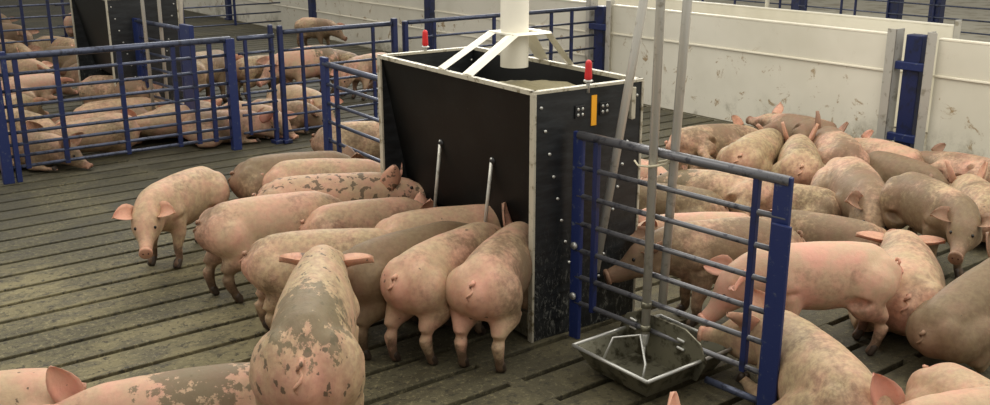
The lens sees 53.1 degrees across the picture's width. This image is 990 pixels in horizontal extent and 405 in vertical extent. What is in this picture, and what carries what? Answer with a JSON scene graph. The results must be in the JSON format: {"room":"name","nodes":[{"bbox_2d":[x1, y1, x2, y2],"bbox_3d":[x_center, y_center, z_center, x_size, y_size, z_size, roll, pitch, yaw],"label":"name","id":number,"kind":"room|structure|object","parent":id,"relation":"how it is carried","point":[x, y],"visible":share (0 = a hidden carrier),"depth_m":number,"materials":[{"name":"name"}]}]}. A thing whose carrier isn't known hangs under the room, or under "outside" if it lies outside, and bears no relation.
{"room":"farm building","nodes":[
{"label":"farm building","id":0,"kind":"room"},
{"bbox_2d":[0,0,989,404],"bbox_3d":[1.884,-3.554,19.513,32.998,0.600,31.000,-12,20,-36],"label":"floor","id":1,"kind":"structure","parent":0,"point":[78,296],"depth_m":4.71,"materials":[{"name":"concrete"}]},
{"bbox_2d":[1,14,18,23],"bbox_3d":[-7.658,-2.760,15.154,0.982,0.313,0.441,10,19,31],"label":"pig","id":2,"kind":"object","parent":1,"relation":"on","point":[2,15],"visible":0.2,"depth_m":14.99},
{"bbox_2d":[0,23,38,44],"bbox_3d":[-6.647,-2.304,13.605,0.982,0.313,0.441,8,18,26],"label":"pig","id":3,"kind":"object","parent":1,"relation":"on","point":[14,35],"visible":0.4,"depth_m":13.45},
{"bbox_2d":[0,39,40,59],"bbox_3d":[-5.881,-1.814,11.939,0.982,0.313,0.441,6,18,21],"label":"pig","id":4,"kind":"object","parent":1,"relation":"on","point":[13,47],"visible":0.26,"depth_m":11.79},
{"bbox_2d":[3,94,48,114],"bbox_3d":[-4.229,-0.811,8.626,0.373,0.260,0.832,6,17,20],"label":"pig","id":5,"kind":"object","parent":1,"relation":"on","point":[38,109],"visible":0.2,"depth_m":8.76},
{"bbox_2d":[0,59,52,80],"bbox_3d":[-5.146,-1.423,10.663,0.896,0.284,0.396,-2,17,-6],"label":"pig","id":6,"kind":"object","parent":1,"relation":"on","point":[23,64],"visible":0.29,"depth_m":10.58},
{"bbox_2d":[5,108,59,130],"bbox_3d":[-3.627,-0.569,7.758,0.907,0.286,0.407,11,20,34],"label":"pig","id":7,"kind":"object","parent":1,"relation":"on","point":[46,122],"visible":0.12,"depth_m":7.65},
{"bbox_2d":[0,0,73,52],"bbox_3d":[-5.969,-2.059,11.569,2.350,1.018,0.050,-12,20,-36],"label":"gate","id":8,"kind":"object","parent":1,"relation":"on","point":[47,4],"visible":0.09,"depth_m":11.86,"materials":[{"name":"blue metal"}]},
{"bbox_2d":[1,73,77,99],"bbox_3d":[-4.502,-1.139,9.740,0.373,0.260,0.832,11,20,34],"label":"pig","id":9,"kind":"object","parent":1,"relation":"on","point":[42,79],"visible":0.5,"depth_m":9.67},
{"bbox_2d":[0,368,85,404],"bbox_3d":[-1.831,0.738,3.296,0.917,0.301,0.409,-4,17,-15],"label":"pig","id":10,"kind":"object","parent":1,"relation":"on","point":[25,386],"visible":0.47,"depth_m":3.28},
{"bbox_2d":[0,130,92,170],"bbox_3d":[-3.324,-0.387,7.188,0.831,0.260,0.372,2,17,8],"label":"pig","id":11,"kind":"object","parent":1,"relation":"on","point":[33,136],"visible":0.52,"depth_m":7.09},
{"bbox_2d":[31,36,74,59],"bbox_3d":[-5.292,-1.876,12.150,0.982,0.313,0.441,8,18,25],"label":"pig","id":12,"kind":"object","parent":1,"relation":"on","point":[60,41],"visible":0.26,"depth_m":12.06},
{"bbox_2d":[37,46,76,68],"bbox_3d":[-4.941,-1.642,11.355,0.982,0.313,0.441,7,18,22],"label":"pig","id":13,"kind":"object","parent":1,"relation":"on","point":[64,61],"visible":0.21,"depth_m":11.20},
{"bbox_2d":[52,63,78,90],"bbox_3d":[-4.161,-1.303,10.232,0.937,0.297,0.418,3,17,11],"label":"pig","id":14,"kind":"object","parent":1,"relation":"on","point":[73,74],"visible":0.09,"depth_m":10.17},
{"bbox_2d":[64,13,73,36],"bbox_3d":[-5.450,-2.273,13.178,0.357,0.516,0.985,-12,20,-36],"label":"pig","id":15,"kind":"object","parent":1,"relation":"on","point":[68,19],"visible":0.12,"depth_m":13.28},
{"bbox_2d":[26,113,141,152],"bbox_3d":[-3.190,-0.520,7.539,0.918,0.322,0.493,-11,19,-32],"label":"pig","id":16,"kind":"object","parent":1,"relation":"on","point":[30,124],"visible":0.44,"depth_m":7.44},
{"bbox_2d":[51,105,147,143],"bbox_3d":[-3.170,-0.608,7.886,0.916,0.289,0.409,-8,18,-26],"label":"pig","id":17,"kind":"object","parent":1,"relation":"on","point":[141,110],"visible":0.08,"depth_m":7.81},
{"bbox_2d":[73,97,163,111],"bbox_3d":[-3.077,-0.733,8.294,0.937,0.297,0.418,-15,22,-40],"label":"pig","id":18,"kind":"object","parent":1,"relation":"on","point":[134,100],"visible":0.22,"depth_m":8.14},
{"bbox_2d":[78,75,162,103],"bbox_3d":[-3.215,-0.881,8.587,0.835,0.437,0.302,3,17,10],"label":"pig","id":19,"kind":"object","parent":1,"relation":"on","point":[138,85],"visible":0.3,"depth_m":8.47},
{"bbox_2d":[0,36,241,184],"bbox_3d":[-2.690,-0.706,7.180,1.730,0.900,0.060,-12,20,-36],"label":"metal fence","id":20,"kind":"object","parent":1,"relation":"on","point":[6,165],"visible":1,"depth_m":7.12,"materials":[{"name":"blue metal"}]},
{"bbox_2d":[70,0,183,104],"bbox_3d":[-3.378,-1.371,9.087,0.609,1.100,1.332,-11,20,-33],"label":"hopper","id":21,"kind":"object","parent":1,"relation":"on","point":[95,23],"visible":0.44,"depth_m":8.61,"materials":[{"name":"black plastic"}]},
{"bbox_2d":[43,362,255,404],"bbox_3d":[-1.145,0.702,3.321,0.982,0.356,0.429,-5,17,-16],"label":"pig","id":22,"kind":"object","parent":1,"relation":"on","point":[226,383],"visible":0.7,"depth_m":3.25},
{"bbox_2d":[132,18,199,109],"bbox_3d":[-2.715,-1.025,8.175,0.040,0.950,1.055,-15,22,-41],"label":"gate","id":23,"kind":"object","parent":1,"relation":"on","point":[185,31],"visible":0.52,"depth_m":8.02,"materials":[{"name":"blue metal"}]},
{"bbox_2d":[140,0,154,109],"bbox_3d":[-2.858,-1.915,7.925,0.050,2.400,0.030,-12,20,-36],"label":"pipe","id":24,"kind":"object","parent":23,"relation":"attached to","point":[141,1],"visible":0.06,"depth_m":8.12,"materials":[{"name":"metal"}]},
{"bbox_2d":[157,0,168,104],"bbox_3d":[-2.726,-1.923,7.949,0.050,2.400,0.030,-12,20,-36],"label":"pipe","id":25,"kind":"object","parent":23,"relation":"attached to","point":[158,1],"visible":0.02,"depth_m":8.11,"materials":[{"name":"metal"}]},
{"bbox_2d":[178,0,183,23],"bbox_3d":[-2.605,-2.293,8.147,0.146,1.802,0.036,-12,20,-36],"label":"pipe","id":26,"kind":"object","parent":23,"relation":"attached to","point":[180,2],"visible":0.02,"depth_m":8.31,"materials":[{"name":"white plastic"}]},
{"bbox_2d":[120,101,217,139],"bbox_3d":[-2.681,-0.664,8.027,0.918,0.322,0.493,-10,19,-30],"label":"pig","id":27,"kind":"object","parent":1,"relation":"on","point":[203,104],"visible":0.33,"depth_m":7.82},
{"bbox_2d":[112,166,229,268],"bbox_3d":[-1.683,0.096,5.227,0.333,0.460,0.842,3,17,12],"label":"pig","id":28,"kind":"object","parent":1,"relation":"on","point":[172,203],"visible":0.87,"depth_m":5.13},
{"bbox_2d":[156,98,221,137],"bbox_3d":[-2.597,-0.730,8.352,0.372,0.260,0.822,8,18,25],"label":"pig","id":29,"kind":"object","parent":1,"relation":"on","point":[218,101],"visible":0.02,"depth_m":8.48},
{"bbox_2d":[196,50,243,101],"bbox_3d":[-2.759,-1.214,9.580,0.357,0.516,0.985,6,17,20],"label":"pig","id":30,"kind":"object","parent":1,"relation":"on","point":[218,63],"visible":0.28,"depth_m":9.47},
{"bbox_2d":[224,0,232,19],"bbox_3d":[-4.577,-3.613,16.969,0.130,0.950,0.180,-12,20,-36],"label":"steel post","id":31,"kind":"object","parent":1,"relation":"on","point":[228,9],"visible":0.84,"depth_m":17.01,"materials":[{"name":"blue metal"}]},
{"bbox_2d":[182,107,282,146],"bbox_3d":[-2.122,-0.620,7.979,0.831,0.260,0.372,-6,18,-21],"label":"pig","id":32,"kind":"object","parent":1,"relation":"on","point":[260,122],"visible":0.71,"depth_m":7.87},
{"bbox_2d":[236,54,279,100],"bbox_3d":[-2.252,-1.259,9.871,0.302,0.437,0.835,16,22,42],"label":"pig","id":33,"kind":"object","parent":1,"relation":"on","point":[255,73],"visible":0.23,"depth_m":9.61},
{"bbox_2d":[220,101,298,138],"bbox_3d":[-1.974,-0.698,8.243,0.832,0.260,0.373,9,19,28],"label":"pig","id":34,"kind":"object","parent":1,"relation":"on","point":[255,108],"visible":0.32,"depth_m":8.12},
{"bbox_2d":[193,191,342,302],"bbox_3d":[-1.024,0.184,4.888,0.911,0.483,0.335,-10,19,-30],"label":"pig","id":35,"kind":"object","parent":1,"relation":"on","point":[224,230],"visible":0.66,"depth_m":4.67},
{"bbox_2d":[267,24,282,144],"bbox_3d":[-1.760,-0.935,7.869,0.065,0.950,0.095,-12,20,-36],"label":"steel post","id":36,"kind":"object","parent":1,"relation":"on","point":[276,140],"visible":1,"depth_m":7.88,"materials":[{"name":"blue metal"}]},
{"bbox_2d":[236,34,279,134],"bbox_3d":[-1.857,-0.925,7.781,0.300,0.781,0.038,-12,20,-36],"label":"gate","id":37,"kind":"object","parent":36,"relation":"attached to","point":[244,39],"visible":1,"depth_m":7.77,"materials":[{"name":"blue metal"}]},
{"bbox_2d":[276,25,292,143],"bbox_3d":[-1.692,-0.938,7.896,0.070,0.940,0.100,-12,20,-36],"label":"steel post","id":38,"kind":"object","parent":1,"relation":"on","point":[286,140],"visible":0.94,"depth_m":7.88,"materials":[{"name":"blue metal"}]},
{"bbox_2d":[253,99,322,133],"bbox_3d":[-1.739,-0.744,8.398,0.831,0.260,0.372,4,17,12],"label":"pig","id":39,"kind":"object","parent":1,"relation":"on","point":[314,119],"visible":0.36,"depth_m":8.29},
{"bbox_2d":[228,145,364,197],"bbox_3d":[-1.086,-0.067,5.741,0.904,0.483,0.327,-9,19,-29],"label":"pig","id":40,"kind":"object","parent":1,"relation":"on","point":[246,179],"visible":0.24,"depth_m":5.49},
{"bbox_2d":[256,45,338,93],"bbox_3d":[-1.945,-1.274,9.783,0.357,0.516,0.985,14,21,39],"label":"pig","id":41,"kind":"object","parent":1,"relation":"on","point":[312,56],"visible":0.52,"depth_m":9.67},
{"bbox_2d":[266,84,342,121],"bbox_3d":[-1.688,-0.874,8.759,0.959,0.305,0.427,16,22,42],"label":"pig","id":42,"kind":"object","parent":1,"relation":"on","point":[292,91],"visible":0.27,"depth_m":8.63},
{"bbox_2d":[249,244,373,404],"bbox_3d":[-0.611,0.508,3.497,0.367,0.647,1.261,-2,16,-5],"label":"pig","id":43,"kind":"object","parent":1,"relation":"on","point":[311,353],"visible":1,"depth_m":2.97},
{"bbox_2d":[308,0,316,17],"bbox_3d":[-2.689,-2.919,14.610,0.130,0.950,0.180,-12,20,-36],"label":"steel post","id":44,"kind":"object","parent":1,"relation":"on","point":[312,12],"visible":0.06,"depth_m":14.58,"materials":[{"name":"blue metal"}]},
{"bbox_2d":[239,228,390,330],"bbox_3d":[-0.660,0.340,4.377,0.901,0.472,0.344,-4,17,-14],"label":"pig","id":45,"kind":"object","parent":1,"relation":"on","point":[261,266],"visible":0.37,"depth_m":4.21},
{"bbox_2d":[294,17,346,46],"bbox_3d":[-2.316,-2.237,13.195,0.835,0.437,0.302,8,18,26],"label":"pig","id":46,"kind":"object","parent":1,"relation":"on","point":[306,22],"visible":0.63,"depth_m":13.11},
{"bbox_2d":[261,158,380,185],"bbox_3d":[-0.867,-0.014,5.564,0.896,0.482,0.326,-3,17,-9],"label":"pig","id":47,"kind":"object","parent":1,"relation":"on","point":[295,167],"visible":0.19,"depth_m":5.43},
{"bbox_2d":[252,164,428,201],"bbox_3d":[-0.777,0.058,5.186,0.984,0.556,0.316,-6,17,-20],"label":"pig","id":48,"kind":"object","parent":1,"relation":"on","point":[389,183],"visible":0.29,"depth_m":5.06},
{"bbox_2d":[310,121,379,162],"bbox_3d":[-0.824,-0.325,6.660,0.827,0.459,0.317,-4,17,-15],"label":"pig","id":49,"kind":"object","parent":1,"relation":"on","point":[363,144],"visible":0.2,"depth_m":6.50},
{"bbox_2d":[319,49,371,94],"bbox_3d":[-1.532,-1.333,10.123,0.835,0.437,0.302,16,22,42],"label":"pig","id":50,"kind":"object","parent":1,"relation":"on","point":[343,55],"visible":0.12,"depth_m":9.98},
{"bbox_2d":[320,56,379,162],"bbox_3d":[-0.740,-0.330,5.859,0.037,0.925,1.229,-11,20,-33],"label":"gate","id":51,"kind":"object","parent":1,"relation":"on","point":[325,64],"visible":0.44,"depth_m":6.13,"materials":[{"name":"blue metal"}]},
{"bbox_2d":[330,52,386,100],"bbox_3d":[-1.283,-1.259,9.872,0.301,0.437,0.758,14,21,39],"label":"pig","id":52,"kind":"object","parent":1,"relation":"on","point":[366,66],"visible":0.35,"depth_m":9.71},
{"bbox_2d":[299,192,433,230],"bbox_3d":[-0.594,0.182,4.981,0.804,0.434,0.250,-9,19,-29],"label":"pig","id":53,"kind":"object","parent":1,"relation":"on","point":[363,213],"visible":0.35,"depth_m":4.82},
{"bbox_2d":[367,81,377,88],"bbox_3d":[-1.014,-1.372,10.534,0.831,0.260,0.372,-12,20,-35],"label":"pig","id":54,"kind":"object","parent":1,"relation":"on","point":[370,86],"visible":0.02,"depth_m":10.33},
{"bbox_2d":[390,18,397,52],"bbox_3d":[-0.857,-1.117,8.524,0.075,0.930,0.110,-12,20,-36],"label":"steel post","id":55,"kind":"object","parent":1,"relation":"on","point":[394,28],"visible":0.25,"depth_m":8.42,"materials":[{"name":"blue metal"}]},
{"bbox_2d":[283,21,391,131],"bbox_3d":[-1.278,-1.047,8.209,1.000,0.834,0.038,-12,20,-36],"label":"gate","id":56,"kind":"object","parent":55,"relation":"attached to","point":[372,26],"visible":0.7,"depth_m":8.11,"materials":[{"name":"blue metal"}]},
{"bbox_2d":[342,221,468,359],"bbox_3d":[-0.329,0.334,4.379,0.279,0.483,0.946,15,22,41],"label":"pig","id":57,"kind":"object","parent":1,"relation":"on","point":[364,278],"visible":0.34,"depth_m":4.08},
{"bbox_2d":[402,21,408,51],"bbox_3d":[-0.770,-1.122,8.593,0.070,0.900,0.110,-12,20,-36],"label":"steel post","id":58,"kind":"object","parent":1,"relation":"on","point":[405,39],"visible":0.26,"depth_m":8.49,"materials":[{"name":"blue metal"}]},
{"bbox_2d":[407,6,596,63],"bbox_3d":[0.122,-1.355,9.238,2.190,0.824,0.038,-12,20,-36],"label":"gate","id":59,"kind":"object","parent":58,"relation":"attached to","point":[433,21],"visible":0.47,"depth_m":9.34,"materials":[{"name":"blue metal"}]},
{"bbox_2d":[424,0,434,49],"bbox_3d":[-0.802,-2.224,12.250,0.130,0.950,0.180,-12,20,-36],"label":"steel post","id":60,"kind":"object","parent":1,"relation":"on","point":[429,5],"visible":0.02,"depth_m":12.19,"materials":[{"name":"blue metal"}]},
{"bbox_2d":[375,204,500,231],"bbox_3d":[-0.164,0.244,4.683,0.898,0.483,0.301,-7,18,-22],"label":"pig","id":61,"kind":"object","parent":1,"relation":"on","point":[472,213],"visible":0.19,"depth_m":4.53},
{"bbox_2d":[380,222,500,364],"bbox_3d":[-0.149,0.346,4.316,0.325,0.494,0.964,10,19,31],"label":"pig","id":62,"kind":"object","parent":1,"relation":"on","point":[412,283],"visible":0.71,"depth_m":3.99},
{"bbox_2d":[445,202,531,372],"bbox_3d":[0.027,0.334,4.298,0.318,0.529,0.963,4,17,13],"label":"pig","id":63,"kind":"object","parent":1,"relation":"on","point":[491,286],"visible":0.81,"depth_m":3.93},
{"bbox_2d":[377,28,643,342],"bbox_3d":[0.025,-0.199,4.809,0.609,1.266,1.364,-11,20,-33],"label":"hopper","id":64,"kind":"object","parent":1,"relation":"on","point":[465,127],"visible":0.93,"depth_m":4.44,"materials":[{"name":"black plastic"}]},
{"bbox_2d":[500,0,528,67],"bbox_3d":[0.091,-1.743,4.329,0.132,2.300,0.132,-12,20,-36],"label":"tube","id":65,"kind":"object","parent":64,"relation":"attached to","point":[514,14],"visible":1,"depth_m":4.56,"materials":[{"name":"white plastic"}]},
{"bbox_2d":[597,0,647,272],"bbox_3d":[0.685,-1.265,4.032,0.666,3.157,0.037,-12,20,-36],"label":"pipe","id":66,"kind":"object","parent":64,"relation":"attached to","point":[642,6],"visible":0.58,"depth_m":4.17,"materials":[{"name":"metal"}]},
{"bbox_2d":[585,0,597,67],"bbox_3d":[0.971,-1.577,10.023,0.110,0.965,0.060,-12,20,-36],"label":"channel","id":67,"kind":"object","parent":1,"relation":"on","point":[589,41],"visible":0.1,"depth_m":9.95,"materials":[{"name":"grey metal"}]},
{"bbox_2d":[589,5,605,70],"bbox_3d":[1.062,-1.513,9.923,0.135,0.900,0.240,-12,20,-36],"label":"steel post","id":68,"kind":"object","parent":1,"relation":"on","point":[599,27],"visible":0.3,"depth_m":9.84,"materials":[{"name":"blue metal"}]},
{"bbox_2d":[604,0,614,71],"bbox_3d":[1.148,-1.512,9.802,0.110,0.965,0.060,-12,20,-36],"label":"channel","id":69,"kind":"object","parent":1,"relation":"on","point":[608,36],"visible":0.55,"depth_m":9.75,"materials":[{"name":"grey metal"}]},
{"bbox_2d":[572,310,732,396],"bbox_3d":[0.635,0.574,3.955,0.515,0.205,0.469,-12,20,-36],"label":"trough","id":70,"kind":"object","parent":1,"relation":"on","point":[618,354],"visible":1,"depth_m":3.94,"materials":[{"name":"silver metal"}]},
{"bbox_2d":[640,159,667,177],"bbox_3d":[0.868,-0.155,6.391,0.796,0.268,0.368,10,19,30],"label":"pig","id":71,"kind":"object","parent":1,"relation":"on","point":[644,171],"visible":0.09,"depth_m":6.28},
{"bbox_2d":[667,391,680,404],"bbox_3d":[0.385,0.857,2.602,0.327,0.483,0.924,10,19,30],"label":"pig","id":72,"kind":"object","parent":1,"relation":"on","point":[673,399],"visible":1,"depth_m":2.84},
{"bbox_2d":[569,131,793,404],"bbox_3d":[0.679,0.254,3.866,0.054,0.929,1.052,-14,22,-40],"label":"metal fence","id":73,"kind":"object","parent":1,"relation":"on","point":[773,312],"visible":1,"depth_m":3.70,"materials":[{"name":"metal"}]},
{"bbox_2d":[640,0,665,352],"bbox_3d":[0.607,-0.930,3.568,0.044,3.231,0.044,-12,20,-36],"label":"pipe","id":74,"kind":"object","parent":73,"relation":"attached to","point":[646,303],"visible":0.92,"depth_m":3.79,"materials":[{"name":"metal"}]},
{"bbox_2d":[634,159,669,167],"bbox_3d":[0.622,-0.161,3.804,0.170,0.048,0.073,0,16,1],"label":"tie","id":75,"kind":"object","parent":74,"relation":"attached to","point":[667,161],"visible":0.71,"depth_m":3.79,"materials":[{"name":"beige plastic"}]},
{"bbox_2d":[658,0,691,309],"bbox_3d":[0.704,-1.005,3.486,0.035,3.042,0.226,-5,17,-17],"label":"pipe","id":76,"kind":"object","parent":73,"relation":"attached to","point":[686,4],"visible":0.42,"depth_m":3.74,"materials":[{"name":"metal"}]},
{"bbox_2d":[638,183,728,223],"bbox_3d":[0.969,0.008,5.832,0.845,0.266,0.372,10,19,30],"label":"pig","id":77,"kind":"object","parent":1,"relation":"on","point":[683,204],"visible":0.18,"depth_m":5.65},
{"bbox_2d":[638,208,749,229],"bbox_3d":[1.018,0.177,5.257,0.845,0.266,0.372,0,16,0],"label":"pig","id":78,"kind":"object","parent":1,"relation":"on","point":[692,216],"visible":0.13,"depth_m":5.19},
{"bbox_2d":[603,217,805,327],"bbox_3d":[0.943,0.309,4.463,0.933,0.483,0.335,-2,17,-7],"label":"pig","id":79,"kind":"object","parent":1,"relation":"on","point":[699,244],"visible":0.44,"depth_m":4.35},
{"bbox_2d":[640,162,773,216],"bbox_3d":[1.233,-0.035,5.809,0.854,0.368,0.448,9,19,29],"label":"pig","id":80,"kind":"object","parent":1,"relation":"on","point":[733,188],"visible":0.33,"depth_m":5.70},
{"bbox_2d":[664,115,756,169],"bbox_3d":[1.668,-0.409,7.108,0.943,0.353,0.520,-9,19,-27],"label":"pig","id":81,"kind":"object","parent":1,"relation":"on","point":[705,140],"visible":0.42,"depth_m":6.97},
{"bbox_2d":[716,124,784,170],"bbox_3d":[1.830,-0.349,6.927,0.432,0.337,0.994,10,19,31],"label":"pig","id":82,"kind":"object","parent":1,"relation":"on","point":[760,149],"visible":0.62,"depth_m":6.58},
{"bbox_2d":[765,0,769,7],"bbox_3d":[3.123,-2.585,11.263,0.050,2.200,0.050,-12,20,-36],"label":"pipe","id":83,"kind":"object","parent":1,"relation":"on","point":[767,2],"visible":0.02,"depth_m":11.34,"materials":[{"name":"white plastic"}]},
{"bbox_2d":[746,102,836,137],"bbox_3d":[2.243,-0.559,7.669,0.540,0.321,0.917,-9,19,-27],"label":"pig","id":84,"kind":"object","parent":1,"relation":"on","point":[794,123],"visible":0.41,"depth_m":7.61},
{"bbox_2d":[697,289,894,404],"bbox_3d":[1.101,0.612,3.653,0.418,0.340,1.040,-5,17,-18],"label":"pig","id":85,"kind":"object","parent":1,"relation":"on","point":[816,368],"visible":0.67,"depth_m":3.45},
{"bbox_2d":[770,121,824,184],"bbox_3d":[2.081,-0.318,6.773,0.441,0.361,1.012,4,17,14],"label":"pig","id":86,"kind":"object","parent":1,"relation":"on","point":[799,158],"visible":0.63,"depth_m":6.39},
{"bbox_2d":[791,0,804,10],"bbox_3d":[3.433,-2.018,11.284,0.130,1.100,0.180,-12,20,-36],"label":"steel post","id":87,"kind":"object","parent":1,"relation":"on","point":[794,3],"visible":0.02,"depth_m":11.18,"materials":[{"name":"blue metal"}]},
{"bbox_2d":[697,241,903,355],"bbox_3d":[1.286,0.396,4.187,0.868,0.472,0.342,0,16,0],"label":"pig","id":88,"kind":"object","parent":1,"relation":"on","point":[860,278],"visible":0.8,"depth_m":4.07},
{"bbox_2d":[792,183,840,215],"bbox_3d":[1.648,0.000,5.859,0.845,0.266,0.372,9,19,28],"label":"pig","id":89,"kind":"object","parent":1,"relation":"on","point":[810,198],"visible":0.16,"depth_m":5.65},
{"bbox_2d":[762,209,886,245],"bbox_3d":[1.687,0.174,5.266,0.848,0.267,0.372,13,21,37],"label":"pig","id":90,"kind":"object","parent":1,"relation":"on","point":[814,226],"visible":0.23,"depth_m":5.12},
{"bbox_2d":[812,111,869,164],"bbox_3d":[2.315,-0.380,6.899,0.442,0.412,1.017,1,16,3],"label":"pig","id":91,"kind":"object","parent":1,"relation":"on","point":[831,142],"visible":0.36,"depth_m":6.56},
{"bbox_2d":[810,156,886,229],"bbox_3d":[2.079,-0.011,5.723,0.468,0.368,1.068,2,17,7],"label":"pig","id":92,"kind":"object","parent":1,"relation":"on","point":[857,186],"visible":0.47,"depth_m":5.59},
{"bbox_2d":[854,129,924,161],"bbox_3d":[2.583,-0.309,6.856,0.471,0.303,0.852,-5,17,-18],"label":"pig","id":93,"kind":"object","parent":1,"relation":"on","point":[869,144],"visible":0.27,"depth_m":6.72},
{"bbox_2d":[876,28,904,140],"bbox_3d":[2.988,-0.835,7.502,0.110,0.965,0.075,-12,20,-36],"label":"channel","id":94,"kind":"object","parent":1,"relation":"on","point":[895,37],"visible":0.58,"depth_m":7.45,"materials":[{"name":"grey metal"}]},
{"bbox_2d":[888,0,903,19],"bbox_3d":[4.163,-1.749,10.370,0.130,1.100,0.180,-12,20,-36],"label":"steel post","id":95,"kind":"object","parent":1,"relation":"on","point":[894,7],"visible":0.02,"depth_m":10.26,"materials":[{"name":"blue metal"}]},
{"bbox_2d":[798,0,989,35],"bbox_3d":[4.146,-1.773,10.284,0.028,0.874,2.400,-12,20,-36],"label":"gate","id":96,"kind":"object","parent":95,"relation":"attached to","point":[934,4],"visible":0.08,"depth_m":10.11,"materials":[{"name":"blue metal"}]},
{"bbox_2d":[848,229,945,335],"bbox_3d":[1.909,0.331,4.606,0.478,0.340,1.098,6,17,19],"label":"pig","id":97,"kind":"object","parent":1,"relation":"on","point":[923,277],"visible":0.47,"depth_m":4.25},
{"bbox_2d":[886,33,926,148],"bbox_3d":[3.110,-0.788,7.406,0.135,0.930,0.240,-12,20,-36],"label":"steel post","id":98,"kind":"object","parent":1,"relation":"on","point":[912,66],"visible":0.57,"depth_m":7.36,"materials":[{"name":"blue metal"}]},
{"bbox_2d":[868,151,961,184],"bbox_3d":[2.680,-0.155,6.391,0.371,0.268,0.804,-10,19,-30],"label":"pig","id":99,"kind":"object","parent":1,"relation":"on","point":[887,165],"visible":0.28,"depth_m":6.36},
{"bbox_2d":[914,31,937,150],"bbox_3d":[3.180,-0.764,7.262,0.110,0.965,0.075,-12,20,-36],"label":"channel","id":100,"kind":"object","parent":1,"relation":"on","point":[931,43],"visible":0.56,"depth_m":7.21,"materials":[{"name":"grey metal"}]},
{"bbox_2d":[870,373,989,404],"bbox_3d":[1.538,0.730,3.214,0.985,0.363,0.428,-2,17,-7],"label":"pig","id":101,"kind":"object","parent":1,"relation":"on","point":[880,386],"visible":1,"depth_m":3.17},
{"bbox_2d":[879,172,989,277],"bbox_3d":[2.249,0.138,5.064,0.321,0.472,0.866,-2,16,-5],"label":"pig","id":102,"kind":"object","parent":1,"relation":"on","point":[928,205],"visible":0.89,"depth_m":4.97},
{"bbox_2d":[927,0,945,22],"bbox_3d":[4.437,-1.648,10.028,0.130,1.100,0.180,-12,20,-36],"label":"steel post","id":103,"kind":"object","parent":1,"relation":"on","point":[939,10],"visible":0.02,"depth_m":9.90,"materials":[{"name":"blue metal"}]},
{"bbox_2d":[905,231,989,372],"bbox_3d":[2.013,0.404,4.090,0.834,0.499,0.350,-11,20,-33],"label":"pig","id":104,"kind":"object","parent":1,"relation":"on","point":[953,326],"visible":1,"depth_m":3.89},
{"bbox_2d":[905,362,989,401],"bbox_3d":[1.690,0.766,3.264,0.372,0.262,0.846,-5,17,-17],"label":"pig","id":105,"kind":"object","parent":1,"relation":"on","point":[947,376],"visible":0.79,"depth_m":3.45},
{"bbox_2d":[920,143,989,182],"bbox_3d":[2.987,-0.203,6.528,0.474,0.282,0.854,-10,19,-30],"label":"pig","id":106,"kind":"object","parent":1,"relation":"on","point":[961,163],"visible":0.32,"depth_m":6.47},
{"bbox_2d":[952,19,961,38],"bbox_3d":[3.761,-1.011,8.111,0.110,0.960,0.060,-12,20,-36],"label":"channel","id":107,"kind":"object","parent":1,"relation":"on","point":[958,23],"visible":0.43,"depth_m":7.96,"materials":[{"name":"white plastic"}]},
{"bbox_2d":[945,160,989,242],"bbox_3d":[2.804,-0.013,5.777,0.429,0.340,0.976,3,17,10],"label":"pig","id":108,"kind":"object","parent":1,"relation":"on","point":[975,187],"visible":0.37,"depth_m":5.66},
{"bbox_2d":[178,0,989,157],"bbox_3d":[-1.359,-2.431,12.980,0.064,0.914,24.500,-12,20,-36],"label":"wall","id":109,"kind":"structure","parent":0,"point":[832,71],"depth_m":8.55,"materials":[{"name":"white plastic"}]},
{"bbox_2d":[55,0,280,37],"bbox_3d":[-4.641,-2.947,14.341,3.300,0.876,0.032,-12,20,-36],"label":"gate","id":110,"kind":"object","parent":109,"relation":"attached to","point":[234,5],"visible":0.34,"depth_m":14.86,"materials":[{"name":"blue metal"}]},
{"bbox_2d":[356,0,953,132],"bbox_3d":[-0.786,-2.662,13.777,0.064,0.907,14.880,-12,20,-36],"label":"wall","id":111,"kind":"structure","parent":0,"point":[944,30],"depth_m":8.95,"materials":[{"name":"white plastic"}]},
{"bbox_3d":[1.911,-2.578,13.186,0.130,1.100,0.180,-12,20,-36],"label":"steel post","id":112,"kind":"object","parent":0,"visible":0},
{"bbox_2d":[701,0,790,8],"bbox_3d":[2.624,-2.333,12.187,0.028,0.874,2.400,-12,20,-36],"label":"gate","id":113,"kind":"object","parent":112,"relation":"attached to","point":[779,3],"visible":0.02,"depth_m":11.54,"materials":[{"name":"blue metal"}]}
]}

